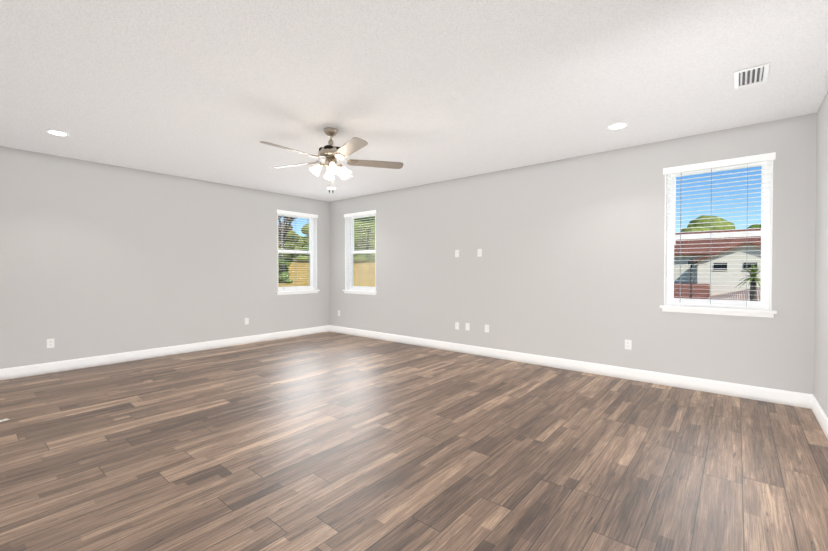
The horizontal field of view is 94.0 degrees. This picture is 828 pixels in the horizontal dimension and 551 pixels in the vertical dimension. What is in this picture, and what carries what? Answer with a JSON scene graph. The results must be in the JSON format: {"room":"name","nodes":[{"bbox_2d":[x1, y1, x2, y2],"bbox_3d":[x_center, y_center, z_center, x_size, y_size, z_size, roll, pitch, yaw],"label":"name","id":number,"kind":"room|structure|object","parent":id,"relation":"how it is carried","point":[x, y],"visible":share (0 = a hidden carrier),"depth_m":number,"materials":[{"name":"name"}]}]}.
{"room":"empty living room","nodes":[
{"label":"empty living room","id":0,"kind":"room"},
{"bbox_2d":[0,146,329,368],"bbox_3d":[-3.625,-0.161,6.131,0.200,2.740,5.900,1,1,40],"label":"wall","id":1,"kind":"structure","parent":0,"point":[98,259],"depth_m":5.51,"materials":[{"name":"grey paint"}]},
{"bbox_2d":[46,338,53,347],"bbox_3d":[-4.569,0.853,4.853,0.008,0.116,0.072,1,1,40],"label":"electrical outlet","id":2,"kind":"object","parent":1,"relation":"attached to","point":[50,343],"visible":1,"depth_m":4.85,"materials":[{"name":"white plastic"}]},
{"bbox_2d":[0,325,329,379],"bbox_3d":[-3.542,1.143,6.078,0.015,0.134,5.500,1,1,40],"label":"baseboard","id":3,"kind":"structure","parent":1,"relation":"attached to","point":[37,369],"depth_m":5.59,"materials":[{"name":"white wood"}]},
{"bbox_2d":[276,210,319,294],"bbox_3d":[-2.329,-0.437,7.633,0.225,1.604,0.964,1,1,40],"label":"window","id":4,"kind":"structure","parent":1,"relation":"in","point":[312,252],"depth_m":7.75,"materials":[{"name":"white"}]},
{"bbox_2d":[0,332,827,550],"bbox_3d":[-0.800,1.287,3.783,7.568,0.100,5.900,1,1,40],"label":"floor","id":5,"kind":"structure","parent":0,"point":[329,441],"depth_m":2.64,"materials":[{"name":"brown wood"}]},
{"bbox_2d":[0,0,827,201],"bbox_3d":[-0.800,-1.552,3.749,7.568,0.100,5.900,1,1,40],"label":"ceiling","id":6,"kind":"structure","parent":0,"point":[424,92],"depth_m":2.96,"materials":[{"name":"paint"}]},
{"bbox_2d":[45,130,69,136],"bbox_3d":[-3.764,-1.502,4.079,0.200,0.008,0.200,1,1,40],"label":"recessed light","id":7,"kind":"object","parent":6,"relation":"in","point":[58,133],"visible":1,"depth_m":4.08,"materials":[{"name":"white plastic"}]},
{"bbox_2d":[260,128,403,192],"bbox_3d":[-0.897,-1.179,3.953,1.473,0.652,1.409,1,1,40],"label":"fan","id":8,"kind":"object","parent":6,"relation":"hanging from","point":[330,154],"visible":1,"depth_m":3.94,"materials":[{"name":"beige wood"}]},
{"bbox_2d":[606,122,628,129],"bbox_3d":[2.046,-1.500,3.884,0.200,0.008,0.200,1,1,40],"label":"recessed light","id":9,"kind":"object","parent":6,"relation":"in","point":[619,125],"visible":1,"depth_m":3.88,"materials":[{"name":"white plastic"}]},
{"bbox_2d":[734,63,769,88],"bbox_3d":[2.522,-1.486,2.890,0.197,0.012,0.337,1,1,40],"label":"ceiling vent","id":10,"kind":"object","parent":6,"relation":"in","point":[754,75],"visible":0.96,"depth_m":2.88,"materials":[{"name":"white metal"}]},
{"bbox_2d":[330,113,816,393],"bbox_3d":[1.106,-0.158,5.887,7.368,2.740,0.200,1,1,40],"label":"wall","id":11,"kind":"structure","parent":0,"point":[569,264],"depth_m":4.87,"materials":[{"name":"grey paint"}]},
{"bbox_2d":[343,210,376,294],"bbox_3d":[-1.017,-0.437,7.625,0.964,1.604,0.225,1,1,40],"label":"window","id":12,"kind":"structure","parent":11,"relation":"in","point":[350,288],"depth_m":7.72,"materials":[{"name":"white"}]},
{"bbox_2d":[455,322,458,329],"bbox_3d":[0.682,0.798,6.118,0.072,0.116,0.009,1,1,40],"label":"electrical outlet","id":13,"kind":"object","parent":11,"relation":"attached to","point":[457,325],"visible":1,"depth_m":6.11,"materials":[{"name":"white plastic"}]},
{"bbox_2d":[466,323,469,330],"bbox_3d":[0.831,0.796,5.994,0.072,0.116,0.007,1,1,40],"label":"electrical outlet","id":14,"kind":"object","parent":11,"relation":"attached to","point":[468,326],"visible":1,"depth_m":5.98,"materials":[{"name":"white plastic"}]},
{"bbox_2d":[478,249,481,256],"bbox_3d":[0.993,-0.344,5.844,0.072,0.116,0.008,1,1,40],"label":"electrical outlet","id":15,"kind":"object","parent":11,"relation":"attached to","point":[479,252],"visible":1,"depth_m":5.84,"materials":[{"name":"white plastic"}]},
{"bbox_2d":[330,325,812,408],"bbox_3d":[0.961,1.145,5.885,7.168,0.134,0.015,1,1,40],"label":"baseboard","id":16,"kind":"structure","parent":11,"relation":"attached to","point":[792,398],"depth_m":4.65,"materials":[{"name":"white wood"}]},
{"bbox_2d":[625,339,631,349],"bbox_3d":[2.534,0.818,4.568,0.072,0.116,0.008,1,1,40],"label":"electrical outlet","id":17,"kind":"object","parent":11,"relation":"attached to","point":[628,344],"visible":1,"depth_m":4.56,"materials":[{"name":"white plastic"}]},
{"bbox_2d":[660,152,776,317],"bbox_3d":[3.195,-0.395,4.099,0.964,1.604,0.225,1,1,40],"label":"window","id":18,"kind":"structure","parent":11,"relation":"in","point":[762,307],"depth_m":4.05,"materials":[{"name":"white plastic"}]},
{"bbox_2d":[813,92,827,416],"bbox_3d":[1.961,-0.103,1.325,0.200,2.740,5.700,1,1,40],"label":"wall","id":19,"kind":"structure","parent":0,"point":[820,392],"depth_m":3.29,"materials":[{"name":"grey paint"}]},
{"bbox_2d":[811,395,827,438],"bbox_3d":[1.942,1.198,1.486,0.015,0.134,5.500,1,1,40],"label":"baseboard","id":20,"kind":"structure","parent":19,"relation":"attached to","point":[819,414],"depth_m":3.23,"materials":[{"name":"white wood"}]},
{"label":"outside","id":21,"kind":"structure","parent":0,"visible":0},
{"bbox_2d":[278,216,374,290],"bbox_3d":[-42.246,-11.517,318.074,452.597,24.169,424.276,1,1,40],"label":"field","id":22,"kind":"structure","parent":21,"point":[298,272],"depth_m":99.52,"materials":[{"name":"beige plant"}]},
{"label":"ground","id":23,"kind":"structure","parent":21,"visible":0},
{"bbox_2d":[688,259,694,298],"bbox_3d":[16.689,1.554,23.251,0.360,5.100,0.360,1,1,40],"label":"street lamp","id":24,"kind":"object","parent":23,"relation":"on","point":[691,262],"depth_m":23.20,"materials":[{"name":"grey"}]},
{"bbox_2d":[681,215,734,231],"bbox_3d":[40.870,-2.167,53.254,10.021,12.150,11.126,1,1,40],"label":"tree","id":25,"kind":"object","parent":23,"relation":"on","point":[705,227],"depth_m":50.87,"materials":[{"name":"green plant"}]},
{"bbox_2d":[674,229,760,308],"bbox_3d":[24.292,0.014,30.757,22.200,8.000,23.100,1,1,40],"label":"house","id":26,"kind":"structure","parent":23,"relation":"on","point":[702,278],"depth_m":27.61,"materials":[{"name":"paint"}]},
{"bbox_2d":[735,264,760,300],"bbox_3d":[17.309,1.747,19.645,2.028,4.800,2.202,1,1,40],"label":"palm","id":27,"kind":"object","parent":23,"relation":"on","point":[753,273],"depth_m":19.55,"materials":[{"name":"green plant"}]},
{"bbox_2d":[746,224,760,228],"bbox_3d":[48.861,-1.965,51.346,9.683,11.684,10.913,1,1,40],"label":"tree","id":28,"kind":"object","parent":23,"relation":"on","point":[755,225],"depth_m":52.39,"materials":[{"name":"green plant"}]}
]}

